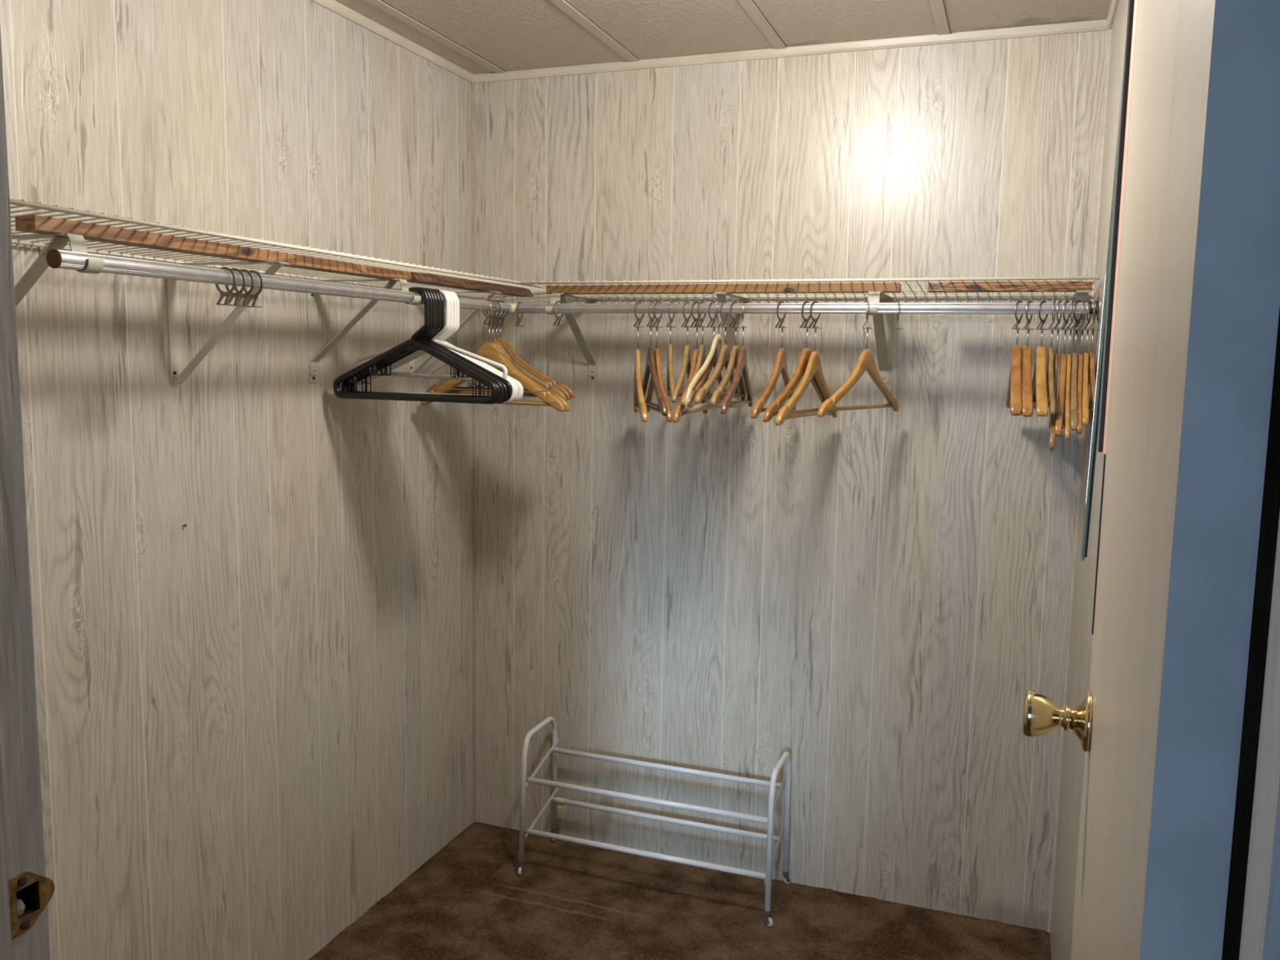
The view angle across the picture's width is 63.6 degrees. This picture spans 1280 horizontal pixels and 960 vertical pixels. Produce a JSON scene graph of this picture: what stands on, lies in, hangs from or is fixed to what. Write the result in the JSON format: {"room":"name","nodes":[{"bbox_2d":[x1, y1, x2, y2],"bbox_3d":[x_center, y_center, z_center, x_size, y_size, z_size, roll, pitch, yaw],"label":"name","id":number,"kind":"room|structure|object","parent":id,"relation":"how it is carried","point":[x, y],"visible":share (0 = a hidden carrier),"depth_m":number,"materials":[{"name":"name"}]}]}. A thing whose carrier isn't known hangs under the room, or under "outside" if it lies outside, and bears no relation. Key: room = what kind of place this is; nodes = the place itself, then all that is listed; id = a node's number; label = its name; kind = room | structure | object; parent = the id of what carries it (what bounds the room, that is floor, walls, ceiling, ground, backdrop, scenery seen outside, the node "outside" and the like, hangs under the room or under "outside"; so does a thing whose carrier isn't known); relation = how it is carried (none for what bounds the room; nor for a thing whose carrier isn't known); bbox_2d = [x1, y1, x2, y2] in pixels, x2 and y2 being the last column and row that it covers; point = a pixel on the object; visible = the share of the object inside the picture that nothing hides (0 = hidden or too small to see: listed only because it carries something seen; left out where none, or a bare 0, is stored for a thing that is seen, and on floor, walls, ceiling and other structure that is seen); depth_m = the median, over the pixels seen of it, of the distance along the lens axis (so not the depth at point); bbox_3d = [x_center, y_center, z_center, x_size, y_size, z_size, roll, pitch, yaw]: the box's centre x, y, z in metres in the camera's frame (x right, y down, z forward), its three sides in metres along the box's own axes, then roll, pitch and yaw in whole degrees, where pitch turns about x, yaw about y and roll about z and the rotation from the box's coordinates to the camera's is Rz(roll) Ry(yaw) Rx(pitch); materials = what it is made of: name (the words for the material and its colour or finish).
{"room":"walk-in closet","nodes":[
{"label":"walk-in closet","id":0,"kind":"room"},
{"bbox_2d":[0,0,472,959],"bbox_3d":[-0.901,0.070,2.105,0.012,2.286,2.247,3,7,20],"label":"wall","id":1,"kind":"structure","parent":0,"point":[255,714],"depth_m":2.20,"materials":[{"name":"grey wood"}]},
{"bbox_2d":[11,233,104,306],"bbox_3d":[-0.923,-0.247,1.554,0.286,0.235,0.031,3,7,20],"label":"shelf bracket","id":2,"kind":"object","parent":1,"relation":"attached to","point":[59,241],"visible":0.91,"depth_m":1.52,"materials":[{"name":"white metal"}]},
{"bbox_2d":[46,248,511,312],"bbox_3d":[-0.586,-0.382,2.088,0.027,0.027,1.373,3,7,20],"label":"closet rod","id":3,"kind":"object","parent":2,"relation":"attached to","point":[55,258],"visible":1,"depth_m":1.75,"materials":[{"name":"metal"}]},
{"bbox_2d":[333,287,497,404],"bbox_3d":[-0.515,-0.306,2.334,0.437,0.255,0.011,4,7,21],"label":"hanger","id":4,"kind":"object","parent":3,"relation":"hanging from","point":[411,344],"visible":0.95,"depth_m":2.32,"materials":[{"name":"black plastic"}]},
{"bbox_2d":[338,287,500,404],"bbox_3d":[-0.512,-0.308,2.346,0.437,0.255,0.011,4,7,20],"label":"hanger","id":5,"kind":"object","parent":3,"relation":"hanging from","point":[426,289],"visible":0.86,"depth_m":2.32,"materials":[{"name":"black plastic"}]},
{"bbox_2d":[340,288,502,401],"bbox_3d":[-0.506,-0.309,2.358,0.437,0.255,0.011,3,7,22],"label":"hanger","id":6,"kind":"object","parent":3,"relation":"hanging from","point":[344,384],"visible":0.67,"depth_m":2.34,"materials":[{"name":"black"}]},
{"bbox_2d":[346,288,504,403],"bbox_3d":[-0.502,-0.310,2.370,0.437,0.255,0.011,4,7,23],"label":"hanger","id":7,"kind":"object","parent":3,"relation":"hanging from","point":[348,389],"visible":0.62,"depth_m":2.35,"materials":[{"name":"black plastic"}]},
{"bbox_2d":[350,288,507,403],"bbox_3d":[-0.499,-0.312,2.382,0.437,0.255,0.011,4,7,20],"label":"hanger","id":8,"kind":"object","parent":3,"relation":"hanging from","point":[505,395],"visible":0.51,"depth_m":2.36,"materials":[{"name":"black plastic"}]},
{"bbox_2d":[354,289,507,381],"bbox_3d":[-0.491,-0.339,2.405,0.421,0.204,0.008,5,8,22],"label":"hanger","id":9,"kind":"object","parent":3,"relation":"hanging from","point":[357,360],"visible":0.63,"depth_m":2.39,"materials":[{"name":"white plastic"}]},
{"bbox_2d":[351,288,512,401],"bbox_3d":[-0.492,-0.313,2.393,0.437,0.255,0.011,3,7,20],"label":"hanger","id":10,"kind":"object","parent":3,"relation":"hanging from","point":[506,382],"visible":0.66,"depth_m":2.37,"materials":[{"name":"black plastic"}]},
{"bbox_2d":[355,289,515,402],"bbox_3d":[-0.485,-0.316,2.418,0.432,0.254,0.010,4,7,19],"label":"hanger","id":11,"kind":"object","parent":3,"relation":"hanging from","point":[513,393],"visible":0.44,"depth_m":2.40,"materials":[{"name":"white"}]},
{"bbox_2d":[360,290,518,400],"bbox_3d":[-0.479,-0.317,2.430,0.432,0.254,0.010,3,7,21],"label":"hanger","id":12,"kind":"object","parent":3,"relation":"hanging from","point":[448,292],"visible":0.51,"depth_m":2.40,"materials":[{"name":"white plastic"}]},
{"bbox_2d":[481,298,497,324],"bbox_3d":[-0.384,-0.429,2.638,0.047,0.064,0.022,4,8,26],"label":"ring","id":13,"kind":"object","parent":3,"relation":"hanging from","point":[491,317],"visible":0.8,"depth_m":2.63,"materials":[{"name":"metal"}]},
{"bbox_2d":[419,322,565,412],"bbox_3d":[-0.386,-0.294,2.654,0.444,0.220,0.018,4,8,26],"label":"wooden hanger","id":14,"kind":"object","parent":13,"relation":"hanging from","point":[550,400],"visible":0.68,"depth_m":2.62,"materials":[{"name":"brown wood"}]},
{"bbox_2d":[493,301,508,325],"bbox_3d":[-0.366,-0.438,2.715,0.047,0.064,0.022,4,7,21],"label":"ring","id":15,"kind":"object","parent":3,"relation":"hanging from","point":[502,318],"visible":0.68,"depth_m":2.71,"materials":[{"name":"metal"}]},
{"bbox_2d":[440,323,574,398],"bbox_3d":[-0.368,-0.318,2.729,0.426,0.190,0.016,4,7,21],"label":"wooden hanger","id":16,"kind":"object","parent":15,"relation":"hanging from","point":[568,389],"visible":0.35,"depth_m":2.70,"materials":[{"name":"orange wood"}]},
{"bbox_3d":[-0.380,-0.434,2.678,0.047,0.064,0.022,4,7,23],"label":"ring","id":17,"kind":"object","parent":3,"relation":"hanging from","visible":0},
{"bbox_2d":[426,324,567,401],"bbox_3d":[-0.382,-0.309,2.692,0.426,0.200,0.016,4,7,23],"label":"wooden hanger","id":18,"kind":"object","parent":17,"relation":"hanging from","point":[553,389],"visible":0.31,"depth_m":2.66,"materials":[{"name":"beige wood"}]},
{"bbox_2d":[166,261,290,386],"bbox_3d":[-0.781,-0.293,1.963,0.268,0.235,0.028,3,7,20],"label":"shelf bracket","id":19,"kind":"object","parent":1,"relation":"attached to","point":[177,378],"visible":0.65,"depth_m":2.00,"materials":[{"name":"white metal"}]},
{"bbox_2d":[14,214,411,280],"bbox_3d":[-0.705,-0.414,1.910,0.038,0.021,0.962,3,7,20],"label":"wooden board","id":20,"kind":"object","parent":19,"relation":"on","point":[30,224],"visible":0.96,"depth_m":1.73,"materials":[{"name":"brown wood"}]},
{"bbox_2d":[9,198,546,298],"bbox_3d":[-0.667,-0.447,2.182,0.302,0.037,1.826,3,7,20],"label":"wire shelf","id":21,"kind":"object","parent":1,"relation":"attached to","point":[22,202],"visible":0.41,"depth_m":1.92,"materials":[{"name":"white metal"}]},
{"bbox_2d":[306,279,421,382],"bbox_3d":[-0.629,-0.337,2.352,0.286,0.235,0.031,3,7,20],"label":"shelf bracket","id":22,"kind":"object","parent":1,"relation":"attached to","point":[314,357],"visible":0.93,"depth_m":2.38,"materials":[{"name":"white metal"}]},
{"bbox_2d":[310,0,474,82],"bbox_3d":[-0.872,-1.052,1.962,0.012,0.022,2.235,3,7,20],"label":"trim","id":23,"kind":"structure","parent":1,"relation":"attached to","point":[333,6],"depth_m":2.62,"materials":[{"name":"white wood"}]},
{"bbox_2d":[407,291,502,373],"bbox_3d":[-0.493,-0.384,2.743,0.268,0.228,0.028,3,7,20],"label":"shelf bracket","id":24,"kind":"object","parent":1,"relation":"attached to","point":[410,307],"visible":0.55,"depth_m":2.77,"materials":[{"name":"white metal"}]},
{"bbox_2d":[406,271,533,297],"bbox_3d":[-0.421,-0.496,2.639,0.038,0.022,0.602,3,7,20],"label":"batten","id":25,"kind":"object","parent":24,"relation":"on","point":[416,277],"visible":0.97,"depth_m":2.57,"materials":[{"name":"brown wood"}]},
{"bbox_2d":[308,822,1051,959],"bbox_3d":[0.154,1.403,0.824,3.010,0.035,4.210,3,7,20],"label":"floor","id":26,"kind":"structure","parent":0,"point":[469,900],"depth_m":2.75,"materials":[{"name":"brown carpet"}]},
{"bbox_2d":[517,716,791,926],"bbox_3d":[0.043,0.936,2.916,0.746,0.408,0.260,3,7,20],"label":"shoe rack","id":27,"kind":"object","parent":26,"relation":"on","point":[785,757],"visible":1,"depth_m":2.91,"materials":[{"name":"white metal"}]},
{"bbox_2d":[334,0,1111,74],"bbox_3d":[-0.094,-1.020,1.624,1.731,0.020,2.384,3,7,20],"label":"ceiling","id":28,"kind":"structure","parent":0,"point":[512,35],"depth_m":2.50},
{"bbox_2d":[364,0,506,73],"bbox_3d":[-0.782,-1.057,1.934,0.033,0.006,2.246,3,7,20],"label":"trim","id":29,"kind":"structure","parent":28,"relation":"attached to","point":[384,6],"depth_m":2.62,"materials":[{"name":"beige wood"}]},
{"bbox_2d":[549,0,639,62],"bbox_3d":[-0.399,-1.034,1.795,0.033,0.006,2.246,3,7,20],"label":"trim","id":30,"kind":"structure","parent":28,"relation":"attached to","point":[563,5],"depth_m":2.56,"materials":[{"name":"beige wood"}]},
{"bbox_2d":[737,0,786,48],"bbox_3d":[-0.015,-1.011,1.656,0.033,0.006,2.246,3,7,20],"label":"trim","id":31,"kind":"structure","parent":28,"relation":"attached to","point":[749,6],"depth_m":2.49,"materials":[{"name":"beige wood"}]},
{"bbox_2d":[928,0,951,35],"bbox_3d":[0.369,-0.988,1.517,0.033,0.006,2.246,3,7,20],"label":"trim","id":32,"kind":"structure","parent":28,"relation":"attached to","point":[938,10],"depth_m":2.42,"materials":[{"name":"beige wood"}]},
{"bbox_2d":[475,30,1107,931],"bbox_3d":[0.295,0.001,2.867,1.727,2.286,0.012,3,7,20],"label":"wall","id":33,"kind":"structure","parent":0,"point":[875,598],"depth_m":2.82,"materials":[{"name":"grey wood"}]},
{"bbox_2d":[471,82,475,822],"bbox_3d":[-0.507,-0.036,3.148,0.007,2.266,0.007,3,7,20],"label":"trim","id":34,"kind":"structure","parent":33,"relation":"attached to","point":[473,85],"depth_m":3.15,"materials":[{"name":"white wood"}]},
{"bbox_2d":[545,293,599,381],"bbox_3d":[-0.185,-0.386,2.835,0.031,0.235,0.296,3,7,20],"label":"shelf bracket","id":35,"kind":"object","parent":33,"relation":"attached to","point":[590,351],"visible":0.84,"depth_m":2.95,"materials":[{"name":"white metal"}]},
{"bbox_2d":[505,302,1093,314],"bbox_3d":[0.319,-0.416,2.505,1.439,0.027,0.027,3,7,20],"label":"closet rod","id":36,"kind":"object","parent":35,"relation":"attached to","point":[737,308],"visible":0.77,"depth_m":2.46,"materials":[{"name":"metal"}]},
{"bbox_2d":[633,301,644,327],"bbox_3d":[-0.001,-0.421,2.622,0.022,0.064,0.047,5,8,32],"label":"ring","id":37,"kind":"object","parent":36,"relation":"hanging from","point":[638,302],"visible":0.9,"depth_m":2.62,"materials":[{"name":"metal"}]},
{"bbox_2d":[633,324,647,422],"bbox_3d":[-0.002,-0.279,2.639,0.023,0.234,0.430,1,7,-3],"label":"wooden hanger","id":38,"kind":"object","parent":37,"relation":"hanging from","point":[638,397],"visible":1,"depth_m":2.58,"materials":[{"name":"brown wood"}]},
{"bbox_2d":[646,301,655,327],"bbox_3d":[0.031,-0.419,2.610,0.022,0.064,0.047,4,7,24],"label":"ring","id":39,"kind":"object","parent":36,"relation":"hanging from","point":[651,320],"visible":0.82,"depth_m":2.60,"materials":[{"name":"metal"}]},
{"bbox_2d":[638,324,667,416],"bbox_3d":[0.029,-0.284,2.627,0.018,0.218,0.430,0,7,-8],"label":"wooden hanger","id":40,"kind":"object","parent":39,"relation":"hanging from","point":[651,367],"visible":0.77,"depth_m":2.58,"materials":[{"name":"brown wood"}]},
{"bbox_2d":[652,301,663,327],"bbox_3d":[0.046,-0.418,2.605,0.022,0.064,0.047,5,8,30],"label":"ring","id":41,"kind":"object","parent":36,"relation":"hanging from","point":[658,320],"visible":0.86,"depth_m":2.60,"materials":[{"name":"metal"}]},
{"bbox_2d":[645,324,671,422],"bbox_3d":[0.044,-0.277,2.622,0.018,0.232,0.424,0,7,-7],"label":"wooden hanger","id":42,"kind":"object","parent":41,"relation":"hanging from","point":[649,397],"visible":0.73,"depth_m":2.58,"materials":[{"name":"orange wood"}]},
{"bbox_2d":[680,301,691,327],"bbox_3d":[0.118,-0.414,2.579,0.022,0.064,0.047,5,8,28],"label":"ring","id":43,"kind":"object","parent":36,"relation":"hanging from","point":[686,320],"visible":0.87,"depth_m":2.58,"materials":[{"name":"metal"}]},
{"bbox_2d":[671,324,691,402],"bbox_3d":[0.114,-0.296,2.593,0.020,0.186,0.380,2,7,9],"label":"wooden hanger","id":44,"kind":"object","parent":43,"relation":"hanging from","point":[686,362],"visible":0.67,"depth_m":2.53,"materials":[{"name":"beige wood"}]},
{"bbox_2d":[689,301,701,327],"bbox_3d":[0.141,-0.412,2.570,0.022,0.064,0.047,6,8,34],"label":"ring","id":45,"kind":"object","parent":36,"relation":"hanging from","point":[696,320],"visible":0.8,"depth_m":2.57,"materials":[{"name":"metal"}]},
{"bbox_2d":[672,325,707,422],"bbox_3d":[0.136,-0.272,2.588,0.022,0.231,0.430,3,7,13],"label":"wooden hanger","id":46,"kind":"object","parent":45,"relation":"hanging from","point":[678,411],"visible":0.49,"depth_m":2.51,"materials":[{"name":"orange wood"}]},
{"bbox_2d":[706,301,716,327],"bbox_3d":[0.181,-0.410,2.556,0.022,0.064,0.047,5,8,32],"label":"ring","id":47,"kind":"object","parent":36,"relation":"hanging from","point":[713,320],"visible":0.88,"depth_m":2.55,"materials":[{"name":"metal"}]},
{"bbox_2d":[686,324,726,405],"bbox_3d":[0.177,-0.288,2.571,0.023,0.193,0.400,3,7,17],"label":"wooden hanger","id":48,"kind":"object","parent":47,"relation":"hanging from","point":[703,379],"visible":0.46,"depth_m":2.50,"materials":[{"name":"brown wood"}]},
{"bbox_2d":[684,301,744,413],"bbox_3d":[0.194,-0.307,2.563,0.012,0.269,0.405,4,7,25],"label":"hanger","id":49,"kind":"object","parent":36,"relation":"hanging from","point":[691,409],"visible":0.72,"depth_m":2.49,"materials":[{"name":"beige wood"}]},
{"bbox_2d":[718,301,728,328],"bbox_3d":[0.208,-0.408,2.546,0.022,0.064,0.047,5,8,29],"label":"ring","id":50,"kind":"object","parent":36,"relation":"hanging from","point":[724,320],"visible":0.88,"depth_m":2.54,"materials":[{"name":"metal"}]},
{"bbox_2d":[694,325,738,403],"bbox_3d":[0.203,-0.290,2.561,0.027,0.186,0.420,3,7,18],"label":"wooden hanger","id":51,"kind":"object","parent":50,"relation":"hanging from","point":[723,359],"visible":0.76,"depth_m":2.49,"materials":[{"name":"beige wood"}]},
{"bbox_2d":[728,301,739,328],"bbox_3d":[0.234,-0.407,2.537,0.022,0.064,0.047,6,8,36],"label":"ring","id":52,"kind":"object","parent":36,"relation":"hanging from","point":[735,320],"visible":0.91,"depth_m":2.54,"materials":[{"name":"metal"}]},
{"bbox_2d":[710,325,746,405],"bbox_3d":[0.229,-0.287,2.552,0.024,0.190,0.400,3,7,16],"label":"wooden hanger","id":53,"kind":"object","parent":52,"relation":"hanging from","point":[717,395],"visible":0.92,"depth_m":2.50,"materials":[{"name":"beige wood"}]},
{"bbox_2d":[737,301,746,328],"bbox_3d":[0.253,-0.406,2.530,0.022,0.064,0.047,1,7,3],"label":"ring","id":54,"kind":"object","parent":36,"relation":"hanging from","point":[743,301],"visible":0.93,"depth_m":2.52,"materials":[{"name":"metal"}]},
{"bbox_2d":[720,325,753,413],"bbox_3d":[0.248,-0.276,2.546,0.020,0.208,0.410,3,7,15],"label":"wooden hanger","id":55,"kind":"object","parent":54,"relation":"hanging from","point":[742,364],"visible":1,"depth_m":2.51,"materials":[{"name":"brown wood"}]},
{"bbox_2d":[774,301,786,328],"bbox_3d":[0.343,-0.400,2.497,0.022,0.064,0.047,6,8,37],"label":"ring","id":56,"kind":"object","parent":36,"relation":"hanging from","point":[781,320],"visible":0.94,"depth_m":2.49,"materials":[{"name":"metal"}]},
{"bbox_2d":[751,325,795,418],"bbox_3d":[0.338,-0.267,2.514,0.024,0.216,0.390,4,7,22],"label":"wooden hanger","id":57,"kind":"object","parent":56,"relation":"hanging from","point":[780,365],"visible":0.72,"depth_m":2.46,"materials":[{"name":"orange wood"}]},
{"bbox_2d":[800,301,810,328],"bbox_3d":[0.400,-0.397,2.477,0.022,0.064,0.047,6,9,39],"label":"ring","id":58,"kind":"object","parent":36,"relation":"hanging from","point":[806,320],"visible":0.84,"depth_m":2.47,"materials":[{"name":"metal"}]},
{"bbox_2d":[763,325,831,422],"bbox_3d":[0.395,-0.260,2.494,0.024,0.223,0.410,5,8,31],"label":"wooden hanger","id":59,"kind":"object","parent":58,"relation":"hanging from","point":[772,410],"visible":0.67,"depth_m":2.44,"materials":[{"name":"orange wood"}]},
{"bbox_2d":[808,301,820,328],"bbox_3d":[0.420,-0.396,2.469,0.022,0.064,0.047,7,9,41],"label":"ring","id":60,"kind":"object","parent":36,"relation":"hanging from","point":[815,320],"visible":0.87,"depth_m":2.47,"materials":[{"name":"metal"}]},
{"bbox_2d":[775,325,837,426],"bbox_3d":[0.415,-0.256,2.487,0.022,0.229,0.430,5,8,28],"label":"wooden hanger","id":61,"kind":"object","parent":60,"relation":"hanging from","point":[814,366],"visible":0.82,"depth_m":2.44,"materials":[{"name":"brown wood"}]},
{"bbox_2d":[1011,300,1022,329],"bbox_3d":[0.850,-0.370,2.314,0.022,0.064,0.047,7,9,40],"label":"ring","id":62,"kind":"object","parent":36,"relation":"hanging from","point":[1018,321],"visible":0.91,"depth_m":2.31,"materials":[{"name":"metal"}]},
{"bbox_2d":[1005,327,1022,415],"bbox_3d":[0.847,-0.249,2.329,0.024,0.190,0.400,3,7,18],"label":"wooden hanger","id":63,"kind":"object","parent":62,"relation":"hanging from","point":[1014,396],"visible":1,"depth_m":2.26,"materials":[{"name":"orange wood"}]},
{"bbox_2d":[1022,300,1035,329],"bbox_3d":[0.870,-0.368,2.306,0.022,0.064,0.047,6,8,37],"label":"ring","id":64,"kind":"object","parent":36,"relation":"hanging from","point":[1028,321],"visible":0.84,"depth_m":2.30,"materials":[{"name":"metal"}]},
{"bbox_2d":[1021,327,1032,417],"bbox_3d":[0.868,-0.247,2.321,0.022,0.192,0.400,3,7,18],"label":"wooden hanger","id":65,"kind":"object","parent":64,"relation":"hanging from","point":[1026,360],"visible":0.77,"depth_m":2.24,"materials":[{"name":"orange wood"}]},
{"bbox_2d":[1035,300,1048,329],"bbox_3d":[0.897,-0.367,2.296,0.047,0.064,0.022,-6,10,-45],"label":"ring","id":66,"kind":"object","parent":36,"relation":"hanging from","point":[1042,321],"visible":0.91,"depth_m":2.29,"materials":[{"name":"metal"}]},
{"bbox_2d":[1031,327,1048,416],"bbox_3d":[0.895,-0.247,2.311,0.024,0.190,0.400,3,7,18],"label":"wooden hanger","id":67,"kind":"object","parent":66,"relation":"hanging from","point":[1039,389],"visible":0.88,"depth_m":2.25,"materials":[{"name":"brown wood"}]},
{"bbox_2d":[1047,300,1057,329],"bbox_3d":[0.918,-0.365,2.289,0.022,0.064,0.047,5,8,28],"label":"ring","id":68,"kind":"object","parent":36,"relation":"hanging from","point":[1054,302],"visible":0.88,"depth_m":2.28,"materials":[{"name":"metal"}]},
{"bbox_2d":[1046,327,1055,414],"bbox_3d":[0.916,-0.247,2.303,0.014,0.186,0.380,3,7,19],"label":"wooden hanger","id":69,"kind":"object","parent":68,"relation":"hanging from","point":[1050,368],"visible":0.77,"depth_m":2.24,"materials":[{"name":"beige wood"}]},
{"bbox_2d":[1059,300,1070,329],"bbox_3d":[0.943,-0.364,2.280,0.022,0.064,0.047,7,9,40],"label":"ring","id":70,"kind":"object","parent":36,"relation":"hanging from","point":[1065,321],"visible":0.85,"depth_m":2.28,"materials":[{"name":"metal"}]},
{"bbox_2d":[1054,327,1067,436],"bbox_3d":[0.939,-0.224,2.297,0.016,0.229,0.400,4,7,22],"label":"wooden hanger","id":71,"kind":"object","parent":70,"relation":"hanging from","point":[1060,403],"visible":1,"depth_m":2.22,"materials":[{"name":"orange wood"}]},
{"bbox_2d":[1066,300,1075,329],"bbox_3d":[0.954,-0.363,2.276,0.022,0.064,0.047,5,8,30],"label":"ring","id":72,"kind":"object","parent":36,"relation":"hanging from","point":[1073,301],"visible":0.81,"depth_m":2.27,"materials":[{"name":"metal"}]},
{"bbox_2d":[1062,327,1072,439],"bbox_3d":[0.951,-0.220,2.293,0.012,0.236,0.410,4,7,21],"label":"wooden hanger","id":73,"kind":"object","parent":72,"relation":"hanging from","point":[1066,419],"visible":0.73,"depth_m":2.22,"materials":[{"name":"brown wood"}]},
{"bbox_2d":[1070,300,1081,329],"bbox_3d":[0.964,-0.363,2.272,0.047,0.064,0.022,-5,9,-44],"label":"ring","id":74,"kind":"object","parent":36,"relation":"hanging from","point":[1077,322],"visible":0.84,"depth_m":2.27,"materials":[{"name":"metal"}]},
{"bbox_2d":[1070,327,1077,431],"bbox_3d":[0.962,-0.229,2.288,0.015,0.216,0.410,4,7,21],"label":"wooden hanger","id":75,"kind":"object","parent":74,"relation":"hanging from","point":[1073,402],"visible":0.82,"depth_m":2.21,"materials":[{"name":"beige wood"}]},
{"bbox_2d":[1077,300,1087,329],"bbox_3d":[0.975,-0.362,2.268,0.022,0.064,0.047,5,8,29],"label":"ring","id":76,"kind":"object","parent":36,"relation":"hanging from","point":[1084,301],"visible":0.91,"depth_m":2.26,"materials":[{"name":"metal"}]},
{"bbox_2d":[1075,327,1083,434],"bbox_3d":[0.972,-0.225,2.285,0.012,0.224,0.410,4,7,21],"label":"wooden hanger","id":77,"kind":"object","parent":76,"relation":"hanging from","point":[1080,361],"visible":0.61,"depth_m":2.21,"materials":[{"name":"orange wood"}]},
{"bbox_2d":[1082,300,1092,329],"bbox_3d":[0.986,-0.361,2.265,0.022,0.064,0.047,6,8,34],"label":"ring","id":78,"kind":"object","parent":36,"relation":"hanging from","point":[1089,301],"visible":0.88,"depth_m":2.26,"materials":[{"name":"metal"}]},
{"bbox_2d":[1082,327,1089,426],"bbox_3d":[0.983,-0.233,2.280,0.013,0.207,0.400,4,7,21],"label":"wooden hanger","id":79,"kind":"object","parent":78,"relation":"hanging from","point":[1086,357],"visible":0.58,"depth_m":2.20,"materials":[{"name":"brown wood"}]},
{"bbox_2d":[713,292,751,373],"bbox_3d":[0.240,-0.362,2.696,0.028,0.235,0.268,3,7,20],"label":"shelf bracket","id":80,"kind":"object","parent":33,"relation":"attached to","point":[722,297],"visible":0.39,"depth_m":2.78,"materials":[{"name":"white metal"}]},
{"bbox_2d":[472,19,1110,83],"bbox_3d":[0.310,-1.121,2.722,1.707,0.022,0.012,3,7,20],"label":"trim","id":81,"kind":"structure","parent":33,"relation":"attached to","point":[1099,24],"depth_m":2.67,"materials":[{"name":"white wood"}]},
{"bbox_2d":[520,275,1100,301],"bbox_3d":[0.390,-0.478,2.602,1.389,0.037,0.303,3,7,20],"label":"wire shelf","id":82,"kind":"object","parent":33,"relation":"attached to","point":[1093,277],"visible":0.8,"depth_m":2.56,"materials":[{"name":"white metal"}]},
{"bbox_2d":[865,291,893,388],"bbox_3d":[0.589,-0.340,2.555,0.031,0.235,0.296,3,7,20],"label":"shelf bracket","id":83,"kind":"object","parent":33,"relation":"attached to","point":[882,323],"visible":0.69,"depth_m":2.63,"materials":[{"name":"white metal"}]},
{"bbox_2d":[546,282,901,294],"bbox_3d":[0.187,-0.482,2.603,0.915,0.021,0.038,3,7,20],"label":"wooden board","id":84,"kind":"object","parent":83,"relation":"on","point":[885,287],"visible":0.99,"depth_m":2.57,"materials":[{"name":"brown wood"}]},
{"bbox_2d":[1047,28,1111,933],"bbox_3d":[1.089,0.060,2.570,0.007,2.266,0.007,3,7,20],"label":"trim","id":85,"kind":"structure","parent":33,"relation":"attached to","point":[1108,40],"depth_m":2.57,"materials":[{"name":"white wood"}]},
{"bbox_2d":[817,325,898,417],"bbox_3d":[0.531,-0.260,2.444,0.022,0.208,0.410,6,9,38],"label":"wooden hanger","id":86,"kind":"object","parent":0,"point":[866,362],"visible":1,"depth_m":2.42,"materials":[{"name":"brown wood"}]},
{"bbox_2d":[1048,327,1059,449],"bbox_3d":[0.925,-0.211,2.304,0.011,0.257,0.430,4,7,21],"label":"wooden hanger","id":87,"kind":"object","parent":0,"point":[1051,433],"visible":0.74,"depth_m":2.24,"materials":[{"name":"brown wood"}]},
{"bbox_2d":[1022,0,1279,959],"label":"door","id":88,"kind":"structure","parent":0,"point":[1081,642],"depth_m":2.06,"materials":[{"name":"white wood"}]},
{"bbox_2d":[1067,290,1090,361],"bbox_3d":[1.021,-0.315,2.413,0.028,0.235,0.268,3,7,20],"label":"shelf bracket","id":89,"kind":"object","parent":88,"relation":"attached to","point":[1082,295],"visible":0.29,"depth_m":2.40,"materials":[{"name":"white metal"}]},
{"bbox_2d":[927,281,1092,292],"bbox_3d":[0.843,-0.441,2.365,0.352,0.023,0.038,3,7,20],"label":"batten","id":90,"kind":"object","parent":89,"relation":"on","point":[970,286],"visible":0.99,"depth_m":2.35,"materials":[{"name":"brown wood"}]},
{"bbox_2d":[1080,73,1123,560],"bbox_3d":[0.639,-0.340,1.353,0.041,0.860,0.300,5,8,24],"label":"mirror","id":91,"kind":"object","parent":88,"relation":"attached to","point":[1099,378],"visible":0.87,"depth_m":1.25,"materials":[{"name":"silver glass"}]},
{"bbox_3d":[0.193,0.285,0.455,3.212,2.286,0.125,3,7,20],"label":"wall","id":92,"kind":"structure","parent":0,"visible":0},
{"bbox_2d":[0,746,13,959],"bbox_3d":[-0.449,0.363,0.707,0.010,2.050,0.038,3,7,20],"label":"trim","id":93,"kind":"structure","parent":92,"relation":"attached to","point":[6,945],"depth_m":0.71,"materials":[{"name":"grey wood"}]},
{"bbox_2d":[0,26,50,959],"bbox_3d":[-0.465,0.363,0.704,0.018,2.050,0.129,3,7,20],"label":"trim","id":94,"kind":"structure","parent":92,"relation":"attached to","point":[19,731],"depth_m":0.72,"materials":[{"name":"grey wood"}]},
{"bbox_2d":[8,871,54,939],"bbox_3d":[-0.445,0.300,0.742,0.019,0.044,0.042,3,7,20],"label":"strike plate","id":95,"kind":"object","parent":94,"relation":"attached to","point":[24,887],"visible":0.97,"depth_m":0.74,"materials":[{"name":"gold metal"}]},
{"bbox_2d":[1239,513,1279,959],"bbox_3d":[0.255,0.405,0.452,0.010,2.050,0.038,3,7,20],"label":"trim","id":96,"kind":"structure","parent":92,"relation":"attached to","point":[1260,926],"depth_m":0.42,"materials":[{"name":"white wood"}]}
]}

